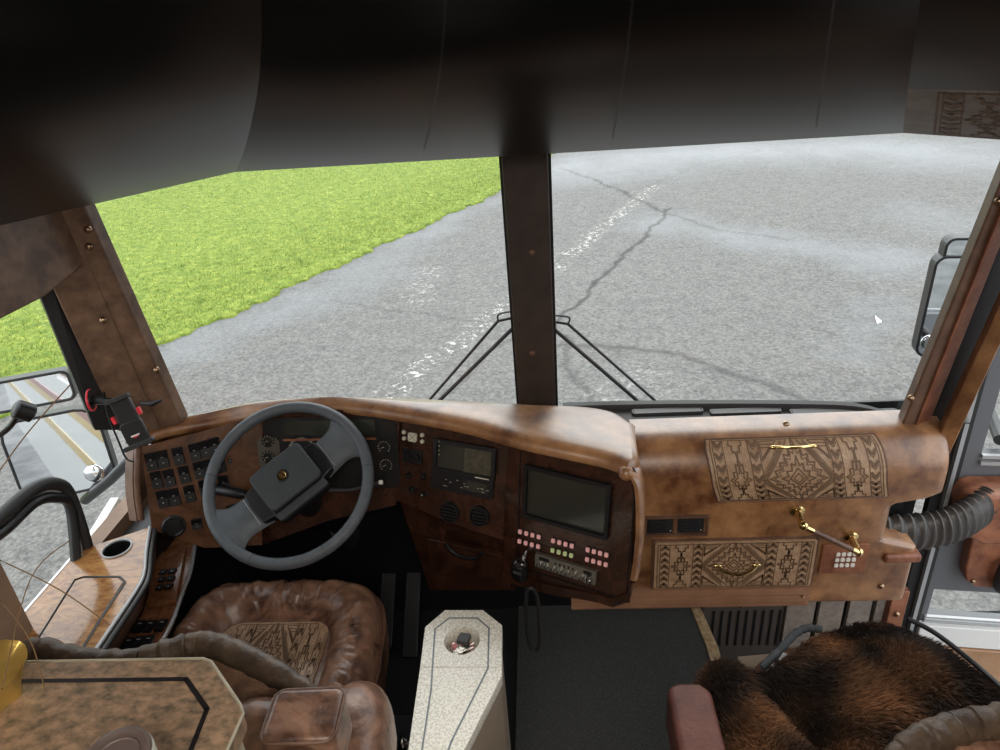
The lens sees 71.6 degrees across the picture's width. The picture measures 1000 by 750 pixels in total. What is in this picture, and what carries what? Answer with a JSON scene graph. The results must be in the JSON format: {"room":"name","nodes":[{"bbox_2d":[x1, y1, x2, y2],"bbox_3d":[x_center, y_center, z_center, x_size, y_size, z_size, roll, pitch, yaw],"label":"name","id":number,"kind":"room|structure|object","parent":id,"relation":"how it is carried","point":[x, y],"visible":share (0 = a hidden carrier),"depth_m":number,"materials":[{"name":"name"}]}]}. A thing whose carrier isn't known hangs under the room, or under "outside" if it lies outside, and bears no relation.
{"room":"motorhome driver's cab","nodes":[
{"label":"motorhome driver's cab","id":0,"kind":"room"},
{"bbox_2d":[24,558,69,610],"bbox_3d":[-1.426,2.671,-2.739,0.051,3.350,10.600,-2,26,4],"label":"wall","id":1,"kind":"structure","parent":0,"point":[68,560],"depth_m":1.87,"materials":[{"name":"white"}]},
{"bbox_2d":[0,366,124,534],"bbox_3d":[-1.397,0.336,2.335,0.615,0.648,0.304,18,34,37],"label":"mirror","id":2,"kind":"object","parent":1,"relation":"attached to","point":[64,444],"visible":0.65,"depth_m":2.40,"materials":[{"name":"black mirror"}]},
{"bbox_2d":[84,464,104,481],"bbox_3d":[-1.448,0.353,2.474,0.068,0.068,0.017,-13,28,-16],"label":"mirror","id":3,"kind":"object","parent":2,"relation":"attached to","point":[92,472],"depth_m":2.47,"materials":[{"name":"white mirror"}]},
{"bbox_2d":[0,496,147,641],"bbox_3d":[-1.206,1.121,0.264,0.110,2.720,4.610,-2,26,4],"label":"wall","id":4,"kind":"structure","parent":0,"point":[116,524],"depth_m":1.58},
{"bbox_2d":[0,400,36,437],"bbox_3d":[-1.087,0.122,1.444,0.259,0.128,0.048,-7,27,-6],"label":"microphone","id":5,"kind":"object","parent":4,"relation":"attached to","point":[22,410],"visible":1,"depth_m":1.43,"materials":[{"name":"black plastic"}]},
{"bbox_2d":[0,212,83,317],"bbox_3d":[-1.061,-0.240,1.479,0.030,0.204,0.493,-2,26,4],"label":"trim","id":6,"kind":"structure","parent":4,"relation":"attached to","point":[37,254],"depth_m":1.55,"materials":[{"name":"leather"}]},
{"bbox_2d":[0,477,92,561],"bbox_3d":[-1.131,0.449,1.671,0.032,0.345,0.409,-2,26,4],"label":"grab rail","id":7,"kind":"object","parent":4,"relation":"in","point":[17,508],"depth_m":1.74,"materials":[{"name":"black rubber"}]},
{"bbox_2d":[122,504,240,633],"bbox_3d":[-1.052,0.738,2.338,0.065,0.740,0.530,-2,26,4],"label":"trim","id":8,"kind":"structure","parent":4,"relation":"attached to","point":[221,567],"depth_m":2.44,"materials":[{"name":"black"}]},
{"bbox_2d":[384,608,518,749],"bbox_3d":[0.114,1.935,0.684,2.580,0.080,4.700,-2,26,4],"label":"floor","id":9,"kind":"structure","parent":0,"point":[402,677],"depth_m":2.46,"materials":[{"name":"black rubber"}]},
{"bbox_2d":[22,526,213,649],"bbox_3d":[-0.969,0.860,1.975,0.264,0.834,0.760,-2,26,4],"label":"console","id":10,"kind":"object","parent":9,"relation":"on","point":[112,578],"visible":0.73,"depth_m":1.79,"materials":[{"name":"polished burl wood"},{"name":"light metal"}]},
{"bbox_2d":[119,637,134,649],"bbox_3d":[-0.978,0.706,1.820,0.023,0.010,0.038,-2,26,4],"label":"rocker switch","id":11,"kind":"object","parent":10,"relation":"attached to","point":[127,642],"depth_m":1.81,"materials":[{"name":"black plastic"}]},
{"bbox_2d":[129,636,144,648],"bbox_3d":[-0.952,0.703,1.821,0.023,0.010,0.038,-2,26,4],"label":"rocker switch","id":12,"kind":"object","parent":10,"relation":"attached to","point":[135,641],"depth_m":1.82,"materials":[{"name":"black plastic"}]},
{"bbox_2d":[131,620,146,633],"bbox_3d":[-0.975,0.680,1.871,0.023,0.010,0.038,-2,26,4],"label":"rocker switch","id":13,"kind":"object","parent":10,"relation":"attached to","point":[140,626],"depth_m":1.86,"materials":[{"name":"black plastic"}]},
{"bbox_2d":[139,635,155,646],"bbox_3d":[-0.926,0.701,1.821,0.023,0.010,0.038,-2,26,4],"label":"rocker switch","id":14,"kind":"object","parent":10,"relation":"attached to","point":[145,639],"depth_m":1.82,"materials":[{"name":"black plastic"}]},
{"bbox_2d":[141,620,156,632],"bbox_3d":[-0.946,0.678,1.870,0.023,0.010,0.038,-2,26,4],"label":"rocker switch","id":15,"kind":"object","parent":10,"relation":"attached to","point":[147,626],"depth_m":1.87,"materials":[{"name":"black plastic"}]},
{"bbox_2d":[155,584,164,590],"bbox_3d":[-0.976,0.611,1.989,0.019,0.008,0.019,-2,26,4],"label":"switch","id":16,"kind":"object","parent":10,"relation":"attached to","point":[158,587],"depth_m":1.99,"materials":[{"name":"black plastic"}]},
{"bbox_2d":[153,619,168,631],"bbox_3d":[-0.915,0.675,1.871,0.023,0.010,0.038,-2,26,4],"label":"rocker switch","id":17,"kind":"object","parent":10,"relation":"attached to","point":[159,625],"depth_m":1.87,"materials":[{"name":"black plastic"}]},
{"bbox_2d":[157,576,166,582],"bbox_3d":[-0.985,0.596,2.019,0.019,0.008,0.019,-2,26,4],"label":"switch","id":18,"kind":"object","parent":10,"relation":"attached to","point":[160,579],"depth_m":2.02,"materials":[{"name":"black plastic"}]},
{"bbox_2d":[158,569,167,574],"bbox_3d":[-0.995,0.583,2.048,0.019,0.008,0.019,-2,26,4],"label":"switch","id":19,"kind":"object","parent":10,"relation":"attached to","point":[160,571],"depth_m":2.04,"materials":[{"name":"black plastic"}]},
{"bbox_2d":[164,583,173,589],"bbox_3d":[-0.951,0.608,1.990,0.019,0.008,0.019,-2,26,4],"label":"switch","id":20,"kind":"object","parent":10,"relation":"attached to","point":[167,586],"depth_m":1.99,"materials":[{"name":"black plastic"}]},
{"bbox_2d":[166,575,175,581],"bbox_3d":[-0.960,0.594,2.020,0.019,0.008,0.019,-2,26,4],"label":"switch","id":21,"kind":"object","parent":10,"relation":"attached to","point":[169,578],"depth_m":2.02,"materials":[{"name":"black plastic"}]},
{"bbox_2d":[167,568,176,573],"bbox_3d":[-0.969,0.580,2.049,0.019,0.008,0.019,-2,26,4],"label":"switch","id":22,"kind":"object","parent":10,"relation":"attached to","point":[169,570],"depth_m":2.05,"materials":[{"name":"black plastic"}]},
{"bbox_2d":[0,657,246,749],"bbox_3d":[-0.712,1.205,0.844,0.772,1.191,1.071,-2,26,4],"label":"table","id":23,"kind":"object","parent":9,"relation":"on","point":[185,703],"visible":1,"depth_m":0.97,"materials":[{"name":"stone"}]},
{"bbox_2d":[0,385,109,713],"bbox_3d":[-0.648,0.250,0.896,0.307,0.462,0.154,-9,27,-9],"label":"dried arrangement","id":24,"kind":"object","parent":23,"relation":"on","point":[13,653],"visible":1,"depth_m":0.98,"materials":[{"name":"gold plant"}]},
{"bbox_2d":[88,726,157,749],"bbox_3d":[-0.440,0.479,0.819,0.080,0.094,0.080,-2,26,4],"label":"tumbler","id":25,"kind":"object","parent":23,"relation":"on","point":[128,737],"visible":1,"depth_m":0.82,"materials":[{"name":"beige ceramic"}]},
{"bbox_2d":[22,579,396,749],"bbox_3d":[-0.564,0.852,1.699,0.771,1.040,0.852,-2,26,4],"label":"seat","id":26,"kind":"object","parent":9,"relation":"on","point":[305,661],"visible":0.7,"depth_m":1.36,"materials":[{"name":"leather"}]},
{"bbox_2d":[172,579,388,689],"bbox_3d":[-0.615,0.782,1.825,0.606,0.207,0.566,-2,26,4],"label":"cushion","id":27,"kind":"object","parent":26,"relation":"on","point":[334,632],"depth_m":1.90,"materials":[{"name":"leather"}]},
{"bbox_2d":[380,573,395,647],"bbox_3d":[-0.420,0.848,2.594,0.055,0.233,0.278,-2,26,4],"label":"pedal","id":28,"kind":"object","parent":9,"relation":"on","point":[388,581],"visible":0.4,"depth_m":2.58,"materials":[{"name":"black rubber"}]},
{"bbox_2d":[394,715,412,739],"bbox_3d":[-0.356,1.153,2.211,0.140,0.020,0.140,-2,26,4],"label":"floor plate","id":29,"kind":"object","parent":9,"relation":"on","point":[403,723],"visible":0.3,"depth_m":2.23,"materials":[{"name":"grey rubber"}]},
{"bbox_2d":[397,735,409,749],"bbox_3d":[-0.285,1.138,2.077,0.060,0.157,0.060,-2,26,4],"label":"lever","id":30,"kind":"object","parent":9,"relation":"on","point":[402,742],"visible":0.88,"depth_m":2.04,"materials":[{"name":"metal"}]},
{"bbox_2d":[402,572,420,657],"bbox_3d":[-0.325,0.838,2.582,0.055,0.251,0.326,-2,26,4],"label":"pedal","id":31,"kind":"object","parent":9,"relation":"on","point":[413,580],"visible":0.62,"depth_m":2.55,"materials":[{"name":"black rubber"}]},
{"bbox_2d":[408,610,510,749],"bbox_3d":[-0.082,1.041,1.722,0.208,0.621,0.608,-2,26,4],"label":"console","id":32,"kind":"object","parent":9,"relation":"on","point":[461,701],"visible":0.94,"depth_m":1.66,"materials":[{"name":"beige stone"}]},
{"bbox_2d":[450,632,474,654],"bbox_3d":[-0.097,0.691,1.780,0.064,0.029,0.056,-2,26,4],"label":"keys","id":33,"kind":"object","parent":32,"relation":"on","point":[463,639],"visible":0.97,"depth_m":1.78,"materials":[{"name":"black plastic"}]},
{"bbox_2d":[515,605,708,749],"bbox_3d":[0.340,1.583,1.254,0.665,0.012,3.250,-2,26,4],"label":"floor","id":34,"kind":"structure","parent":9,"relation":"on","point":[598,679],"depth_m":2.36,"materials":[{"name":"black carpet"}]},
{"bbox_2d":[691,607,719,660],"bbox_3d":[0.718,1.140,2.083,0.065,0.016,1.360,-2,26,4],"label":"trim","id":35,"kind":"structure","parent":9,"relation":"on","point":[712,648],"depth_m":2.48,"materials":[{"name":"wood"}]},
{"bbox_2d":[233,399,915,620],"bbox_3d":[0.175,0.734,2.593,2.550,1.360,0.010,-2,26,4],"label":"lining","id":36,"kind":"object","parent":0,"point":[385,544],"depth_m":2.61,"materials":[{"name":"black"}]},
{"bbox_2d":[125,397,645,606],"bbox_3d":[-0.320,0.410,2.197,1.512,0.748,0.596,1,27,10],"label":"dashboard","id":37,"kind":"object","parent":36,"relation":"attached to","point":[478,486],"visible":0.91,"depth_m":2.00,"materials":[{"name":"burl wood veneer"},{"name":"black plastic"},{"name":"glass"}]},
{"bbox_2d":[40,204,187,430],"bbox_3d":[-1.066,-0.252,1.758,0.185,0.999,0.293,-2,26,4],"label":"pillar","id":38,"kind":"structure","parent":37,"relation":"on","point":[107,344],"depth_m":1.83,"materials":[{"name":"leather"}]},
{"bbox_2d":[84,389,162,462],"bbox_3d":[-0.964,0.145,1.792,0.201,0.224,0.080,1,27,10],"label":"holder","id":39,"kind":"object","parent":38,"relation":"attached to","point":[133,429],"visible":1,"depth_m":1.78,"materials":[{"name":"black plastic"}]},
{"bbox_2d":[84,389,95,410],"bbox_3d":[-1.051,0.064,1.780,0.015,0.056,0.056,-9,27,-9],"label":"cup","id":40,"kind":"object","parent":39,"relation":"on","point":[90,395],"depth_m":1.77,"materials":[{"name":"red plastic"}]},
{"bbox_2d":[144,452,158,470],"bbox_3d":[-1.015,0.253,2.016,0.030,0.052,0.024,-12,27,-15],"label":"rocker switch","id":41,"kind":"object","parent":37,"relation":"attached to","point":[151,459],"depth_m":2.01,"materials":[{"name":"black plastic"}]},
{"bbox_2d":[149,470,163,489],"bbox_3d":[-1.004,0.309,2.027,0.030,0.052,0.024,-12,27,-15],"label":"rocker switch","id":42,"kind":"object","parent":37,"relation":"attached to","point":[156,477],"depth_m":2.03,"materials":[{"name":"black plastic"}]},
{"bbox_2d":[155,490,169,508],"bbox_3d":[-0.992,0.366,2.038,0.030,0.052,0.024,-12,27,-15],"label":"rocker switch","id":43,"kind":"object","parent":37,"relation":"attached to","point":[162,497],"depth_m":2.04,"materials":[{"name":"black plastic"}]},
{"bbox_2d":[155,449,169,468],"bbox_3d":[-0.985,0.247,2.024,0.030,0.052,0.024,-12,27,-15],"label":"rocker switch","id":44,"kind":"object","parent":37,"relation":"attached to","point":[162,456],"depth_m":2.02,"materials":[{"name":"black plastic"}]},
{"bbox_2d":[162,469,176,487],"bbox_3d":[-0.972,0.304,2.036,0.030,0.052,0.024,-12,27,-15],"label":"rocker switch","id":45,"kind":"object","parent":37,"relation":"attached to","point":[169,476],"depth_m":2.03,"materials":[{"name":"black plastic"}]},
{"bbox_2d":[161,515,185,537],"bbox_3d":[-0.968,0.450,2.056,0.068,0.067,0.028,-12,27,-15],"label":"round vent","id":46,"kind":"object","parent":37,"relation":"attached to","point":[173,526],"depth_m":2.05,"materials":[{"name":"black plastic"}]},
{"bbox_2d":[167,488,181,506],"bbox_3d":[-0.962,0.362,2.046,0.030,0.052,0.024,-12,27,-15],"label":"rocker switch","id":47,"kind":"object","parent":37,"relation":"attached to","point":[174,495],"depth_m":2.04,"materials":[{"name":"black plastic"}]},
{"bbox_2d":[171,447,185,465],"bbox_3d":[-0.945,0.239,2.035,0.030,0.052,0.024,-12,27,-15],"label":"rocker switch","id":48,"kind":"object","parent":37,"relation":"attached to","point":[178,454],"depth_m":2.03,"materials":[{"name":"black plastic"}]},
{"bbox_2d":[177,465,191,483],"bbox_3d":[-0.932,0.295,2.046,0.030,0.052,0.024,-12,27,-15],"label":"rocker switch","id":49,"kind":"object","parent":37,"relation":"attached to","point":[184,472],"depth_m":2.05,"materials":[{"name":"black plastic"}]},
{"bbox_2d":[183,484,196,502],"bbox_3d":[-0.921,0.353,2.058,0.030,0.052,0.024,-12,27,-15],"label":"rocker switch","id":50,"kind":"object","parent":37,"relation":"attached to","point":[189,490],"depth_m":2.06,"materials":[{"name":"black plastic"}]},
{"bbox_2d":[188,443,201,461],"bbox_3d":[-0.901,0.229,2.047,0.030,0.052,0.024,-12,27,-15],"label":"rocker switch","id":51,"kind":"object","parent":37,"relation":"attached to","point":[194,449],"depth_m":2.05,"materials":[{"name":"black plastic"}]},
{"bbox_2d":[191,518,202,530],"bbox_3d":[-0.907,0.448,2.074,0.029,0.034,0.018,-12,27,-15],"label":"rocker switch","id":52,"kind":"object","parent":37,"relation":"attached to","point":[196,523],"depth_m":2.07,"materials":[{"name":"black plastic"}]},
{"bbox_2d":[192,461,205,479],"bbox_3d":[-0.892,0.283,2.057,0.030,0.052,0.024,-12,27,-15],"label":"rocker switch","id":53,"kind":"object","parent":37,"relation":"attached to","point":[198,467],"depth_m":2.05,"materials":[{"name":"black plastic"}]},
{"bbox_2d":[198,479,203,496],"bbox_3d":[-0.881,0.339,2.068,0.030,0.052,0.024,-12,27,-15],"label":"rocker switch","id":54,"kind":"object","parent":37,"relation":"attached to","point":[200,481],"depth_m":2.06,"materials":[{"name":"black plastic"}]},
{"bbox_2d":[198,440,211,458],"bbox_3d":[-0.874,0.221,2.054,0.030,0.052,0.024,-12,27,-15],"label":"rocker switch","id":55,"kind":"object","parent":37,"relation":"attached to","point":[204,446],"depth_m":2.05,"materials":[{"name":"black plastic"}]},
{"bbox_2d":[203,458,210,471],"bbox_3d":[-0.864,0.276,2.064,0.030,0.052,0.024,-12,27,-15],"label":"rocker switch","id":56,"kind":"object","parent":37,"relation":"attached to","point":[206,461],"depth_m":2.06,"materials":[{"name":"black plastic"}]},
{"bbox_2d":[208,437,219,455],"bbox_3d":[-0.848,0.212,2.061,0.030,0.052,0.024,-12,27,-15],"label":"rocker switch","id":57,"kind":"object","parent":37,"relation":"attached to","point":[213,442],"depth_m":2.06,"materials":[{"name":"black plastic"}]},
{"bbox_2d":[219,460,226,472],"bbox_3d":[-0.837,0.267,2.071,0.030,0.052,0.024,-12,27,-15],"label":"rocker switch","id":58,"kind":"object","parent":37,"relation":"attached to","point":[223,469],"depth_m":2.07,"materials":[{"name":"black plastic"}]},
{"bbox_2d":[217,475,229,485],"bbox_3d":[-0.829,0.329,2.082,0.030,0.052,0.024,-12,27,-15],"label":"rocker switch","id":59,"kind":"object","parent":37,"relation":"attached to","point":[222,480],"depth_m":2.08,"materials":[{"name":"black plastic"}]},
{"bbox_2d":[202,402,373,570],"bbox_3d":[-0.597,0.302,1.955,0.484,0.323,0.380,-2,26,4],"label":"steering wheel","id":60,"kind":"object","parent":37,"relation":"attached to","point":[297,477],"visible":1,"depth_m":1.93,"materials":[{"name":"plastic"}]},
{"bbox_2d":[402,448,422,464],"bbox_3d":[-0.258,0.240,2.043,0.066,0.041,0.019,7,29,22],"label":"switch plate","id":61,"kind":"object","parent":37,"relation":"attached to","point":[410,456],"depth_m":2.04,"materials":[{"name":"black plastic"}]},
{"bbox_2d":[439,501,459,522],"bbox_3d":[-0.148,0.402,2.020,0.064,0.062,0.029,6,28,19],"label":"round vent","id":62,"kind":"object","parent":37,"relation":"attached to","point":[449,511],"depth_m":2.02,"materials":[{"name":"black plastic"}]},
{"bbox_2d":[469,505,489,526],"bbox_3d":[-0.059,0.406,1.984,0.064,0.062,0.029,6,28,19],"label":"round vent","id":63,"kind":"object","parent":37,"relation":"attached to","point":[479,515],"depth_m":1.98,"materials":[{"name":"black plastic"}]},
{"bbox_2d":[511,550,528,582],"bbox_3d":[0.056,0.542,1.953,0.049,0.082,0.056,-2,26,4],"label":"microphone","id":64,"kind":"object","parent":37,"relation":"attached to","point":[520,569],"visible":1,"depth_m":1.94,"materials":[{"name":"black plastic"}]},
{"bbox_2d":[524,586,541,652],"bbox_3d":[0.095,0.711,2.010,0.050,0.258,0.012,-2,26,4],"label":"coiled cord","id":65,"kind":"object","parent":64,"relation":"hanging from","point":[527,589],"visible":1,"depth_m":2.00,"materials":[{"name":"black plastic"}]},
{"bbox_2d":[571,410,948,627],"bbox_3d":[0.728,0.501,2.075,1.044,0.764,0.279,-3,26,2],"label":"dashboard","id":66,"kind":"object","parent":37,"relation":"attached to","point":[721,492],"depth_m":1.95,"materials":[{"name":"leather"}]},
{"bbox_2d":[563,400,896,420],"bbox_3d":[0.700,0.133,2.087,1.026,0.055,0.169,0,27,8],"label":"windshield wiper","id":67,"kind":"object","parent":66,"relation":"attached to","point":[650,409],"visible":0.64,"depth_m":2.11,"materials":[{"name":"black plastic"}]},
{"bbox_2d":[882,547,921,562],"bbox_3d":[1.162,0.489,2.073,0.105,0.030,0.190,-2,26,4],"label":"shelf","id":68,"kind":"object","parent":66,"relation":"attached to","point":[910,554],"depth_m":1.99,"materials":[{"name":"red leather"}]},
{"bbox_2d":[886,486,996,550],"bbox_3d":[1.326,0.448,2.099,0.393,0.160,0.115,-9,27,-10],"label":"duct","id":69,"kind":"object","parent":66,"relation":"attached to","point":[956,522],"visible":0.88,"depth_m":2.06,"materials":[{"name":"grey plastic"}]},
{"bbox_2d":[701,606,784,663],"bbox_3d":[0.909,0.913,2.608,0.297,0.770,0.024,-2,26,4],"label":"grille","id":70,"kind":"object","parent":36,"relation":"attached to","point":[736,631],"visible":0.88,"depth_m":2.62,"materials":[{"name":"grey plastic"}]},
{"bbox_2d":[779,600,885,647],"bbox_3d":[1.249,0.889,2.583,0.376,0.790,0.040,-2,26,4],"label":"panels","id":71,"kind":"object","parent":36,"relation":"attached to","point":[830,615],"visible":0.15,"depth_m":2.56,"materials":[{"name":"black"}]},
{"bbox_3d":[0.179,0.804,2.676,2.600,1.560,0.395,-2,26,4],"label":"wall","id":72,"kind":"structure","parent":0,"visible":0},
{"bbox_2d":[428,311,510,399],"bbox_3d":[-0.132,-0.022,2.261,0.381,0.380,0.022,-2,26,4],"label":"wiper","id":73,"kind":"object","parent":72,"relation":"attached to","point":[498,320],"visible":0.69,"depth_m":2.24,"materials":[{"name":"black metal"}]},
{"bbox_2d":[556,315,655,400],"bbox_3d":[0.385,-0.010,2.243,0.418,0.412,0.022,-2,26,4],"label":"wiper","id":74,"kind":"object","parent":72,"relation":"attached to","point":[576,331],"visible":0.7,"depth_m":2.22,"materials":[{"name":"black metal"}]},
{"bbox_3d":[-0.037,-0.152,-0.466,2.720,0.050,4.700,-2,26,4],"label":"ceiling","id":75,"kind":"structure","parent":0,"visible":0},
{"bbox_2d":[0,0,999,224],"bbox_3d":[0.043,-0.540,0.991,2.500,0.563,1.242,-2,26,4],"label":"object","id":76,"kind":"structure","parent":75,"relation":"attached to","point":[101,100],"depth_m":0.93,"materials":[{"name":"black"}]},
{"bbox_3d":[1.347,1.091,0.060,0.050,2.820,4.480,-2,26,4],"label":"wall","id":77,"kind":"structure","parent":0,"visible":0},
{"bbox_2d":[901,346,999,681],"bbox_3d":[1.804,0.300,2.078,0.860,2.220,0.160,1,27,10],"label":"door","id":78,"kind":"structure","parent":77,"relation":"in","point":[972,563],"depth_m":2.29,"materials":[{"name":"grey metal"}]},
{"bbox_2d":[911,233,999,444],"bbox_3d":[1.615,-0.131,2.322,0.173,0.533,0.617,1,27,10],"label":"mirror","id":79,"kind":"object","parent":78,"relation":"attached to","point":[942,267],"visible":0.38,"depth_m":2.51,"materials":[{"name":"black mirror"}]},
{"bbox_2d":[919,335,929,349],"bbox_3d":[1.618,-0.119,2.609,0.068,0.068,0.012,2,27,12],"label":"mirror","id":80,"kind":"object","parent":79,"relation":"attached to","point":[923,339],"depth_m":2.61,"materials":[{"name":"white mirror"}]},
{"bbox_3d":[1.101,1.333,2.185,0.760,0.470,1.400,-2,26,4],"label":"floor","id":81,"kind":"structure","parent":0,"visible":0},
{"bbox_2d":[666,647,999,749],"bbox_3d":[0.764,0.878,1.476,0.789,1.019,0.715,-2,26,4],"label":"seat","id":82,"kind":"object","parent":81,"relation":"on","point":[692,723],"visible":0.38,"depth_m":1.07,"materials":[{"name":"leather"}]},
{"bbox_2d":[737,654,768,668],"bbox_3d":[0.684,0.763,1.840,0.092,0.010,0.049,-6,26,-5],"label":"flap","id":83,"kind":"object","parent":82,"relation":"attached to","point":[753,660],"visible":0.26,"depth_m":1.84,"materials":[{"name":"brown leather"}]},
{"bbox_2d":[772,652,786,667],"bbox_3d":[0.665,0.695,1.684,0.082,0.004,0.022,-22,32,-32],"label":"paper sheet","id":84,"kind":"object","parent":82,"relation":"on","point":[783,653],"visible":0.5,"depth_m":1.69,"materials":[{"name":"white"}]},
{"bbox_2d":[759,624,822,670],"bbox_3d":[0.712,0.663,1.711,0.221,0.022,0.045,-18,29,-25],"label":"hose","id":85,"kind":"object","parent":82,"relation":"on","point":[791,637],"visible":0.96,"depth_m":1.71,"materials":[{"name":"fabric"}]},
{"bbox_2d":[691,619,999,749],"bbox_3d":[0.773,0.738,1.482,0.810,0.459,0.511,-13,28,-16],"label":"fur throw","id":86,"kind":"object","parent":82,"relation":"on","point":[858,686],"visible":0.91,"depth_m":1.52,"materials":[{"name":"brown fur"}]},
{"bbox_2d":[907,617,999,688],"bbox_3d":[1.076,0.652,1.634,0.029,0.012,0.243,-15,28,-20],"label":"strap","id":87,"kind":"object","parent":86,"relation":"attached to","point":[941,637],"visible":1,"depth_m":1.64,"materials":[{"name":"black rubber"}]},
{"label":"outside","id":88,"kind":"structure","parent":0,"visible":0},
{"bbox_2d":[970,611,999,612],"bbox_3d":[1.219,-8.403,23.720,140.000,0.001,130.000,-2,26,4],"label":"pavement","id":89,"kind":"structure","parent":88,"point":[970,611],"depth_m":3.92,"materials":[{"name":"grey concrete"}]},
{"bbox_3d":[0.028,-0.936,1.461,2.500,0.270,0.450,-2,26,4],"label":"wall","id":90,"kind":"structure","parent":0,"visible":0},
{"bbox_2d":[499,154,557,405],"bbox_3d":[0.080,-0.353,1.889,0.132,1.180,0.238,-2,26,4],"label":"windshield mullion","id":91,"kind":"object","parent":90,"relation":"attached to","point":[526,180],"visible":0.69,"depth_m":1.91,"materials":[{"name":"leather"}]},
{"bbox_2d":[898,161,999,453],"bbox_3d":[1.187,-0.364,1.574,0.201,1.440,0.324,-12,27,-16],"label":"pillar","id":92,"kind":"structure","parent":90,"relation":"attached to","point":[963,343],"depth_m":1.75,"materials":[{"name":"leather"}]},
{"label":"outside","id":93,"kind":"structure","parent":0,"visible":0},
{"bbox_2d":[0,133,999,610],"bbox_3d":[3.429,-13.640,33.869,178.500,0.001,67.000,-2,26,4],"label":"ground","id":94,"kind":"structure","parent":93,"point":[759,270],"depth_m":8.76,"materials":[{"name":"grey asphalt"}]},
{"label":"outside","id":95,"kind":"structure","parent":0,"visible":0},
{"bbox_2d":[0,153,554,418],"bbox_3d":[-56.275,-23.943,63.321,119.904,0.049,131.731,-2,26,4],"label":"lawn","id":96,"kind":"structure","parent":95,"point":[187,331],"depth_m":12.85,"materials":[{"name":"green plant"}]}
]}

